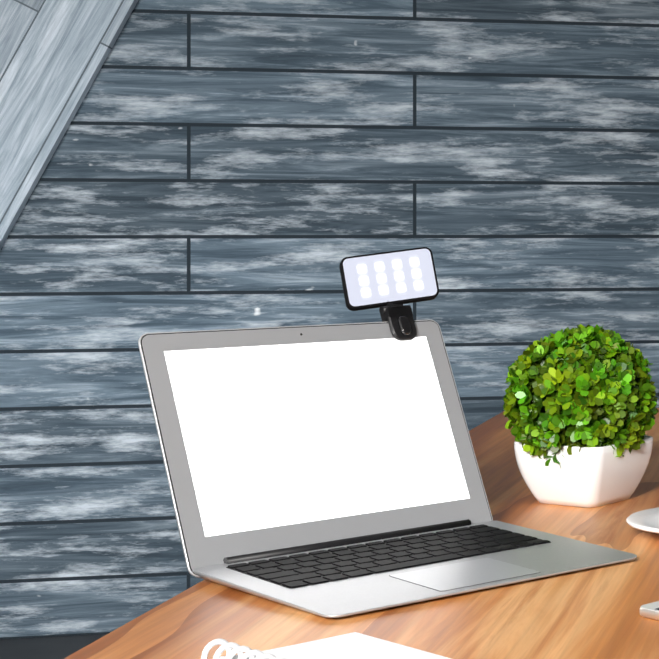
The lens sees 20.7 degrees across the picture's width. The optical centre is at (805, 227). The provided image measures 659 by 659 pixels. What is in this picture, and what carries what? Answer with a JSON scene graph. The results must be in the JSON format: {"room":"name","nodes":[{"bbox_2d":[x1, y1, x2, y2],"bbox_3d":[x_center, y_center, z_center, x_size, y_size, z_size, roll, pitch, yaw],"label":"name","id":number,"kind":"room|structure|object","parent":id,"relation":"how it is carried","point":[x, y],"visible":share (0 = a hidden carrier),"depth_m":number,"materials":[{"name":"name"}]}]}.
{"room":"office","nodes":[
{"label":"office","id":0,"kind":"room"},
{"bbox_2d":[0,634,106,658],"bbox_3d":[-0.324,1.081,1.407,5.400,0.050,6.435,0,0,-13],"label":"floor","id":1,"kind":"structure","parent":0,"point":[58,647],"depth_m":4.23,"materials":[{"name":"concrete"}]},
{"bbox_2d":[64,408,658,658],"bbox_3d":[-0.048,0.681,1.580,0.950,0.750,2.550,0,0,1],"label":"desk","id":2,"kind":"object","parent":1,"relation":"on","point":[592,613],"visible":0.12,"depth_m":1.32,"materials":[{"name":"brown wood"}]},
{"bbox_2d":[201,632,450,658],"bbox_3d":[-0.336,0.294,1.086,0.199,0.023,0.235,0,0,41],"label":"notebook","id":3,"kind":"object","parent":2,"relation":"on","point":[354,645],"visible":0.98,"depth_m":1.18,"materials":[{"name":"white paper"}]},
{"bbox_2d":[138,320,636,617],"bbox_3d":[-0.377,0.201,1.519,0.317,0.211,0.325,0,0,42],"label":"laptop","id":4,"kind":"object","parent":2,"relation":"on","point":[329,470],"visible":1,"depth_m":1.55,"materials":[{"name":"silver metal"}]},
{"bbox_2d":[339,247,438,340],"bbox_3d":[-0.428,0.074,1.716,0.100,0.108,0.052,0,0,-13],"label":"light","id":5,"kind":"object","parent":4,"relation":"attached to","point":[390,283],"visible":1,"depth_m":1.71,"materials":[{"name":"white plastic"}]},
{"bbox_2d":[503,324,658,507],"bbox_3d":[-0.252,0.207,1.876,0.175,0.199,0.174,0,0,-13],"label":"potted plant","id":6,"kind":"object","parent":2,"relation":"on","point":[579,408],"visible":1,"depth_m":1.82,"materials":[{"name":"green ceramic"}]},
{"bbox_2d":[626,507,658,532],"bbox_3d":[-0.100,0.298,1.670,0.160,0.017,0.160,0,0,-13],"label":"saucer","id":7,"kind":"object","parent":2,"relation":"on","point":[646,520],"visible":1,"depth_m":1.67,"materials":[{"name":"white ceramic"}]},
{"bbox_2d":[640,601,658,620],"bbox_3d":[-0.058,0.302,1.294,0.145,0.007,0.070,0,0,41],"label":"phone","id":8,"kind":"object","parent":2,"relation":"on","point":[650,610],"visible":0.94,"depth_m":1.31,"materials":[{"name":"white"}]},
{"bbox_2d":[0,0,137,249],"bbox_3d":[-2.305,-0.340,4.221,0.795,3.547,0.050,28,-6,-12],"label":"sloped ceiling","id":9,"kind":"structure","parent":0,"point":[54,54],"depth_m":4.28,"materials":[{"name":"grey wood"}]},
{"bbox_2d":[0,0,658,638],"bbox_3d":[-1.075,-0.339,4.589,5.400,2.800,0.100,0,0,-13],"label":"wall","id":10,"kind":"structure","parent":0,"point":[226,164],"depth_m":4.46,"materials":[{"name":"grey wood"}]}
]}

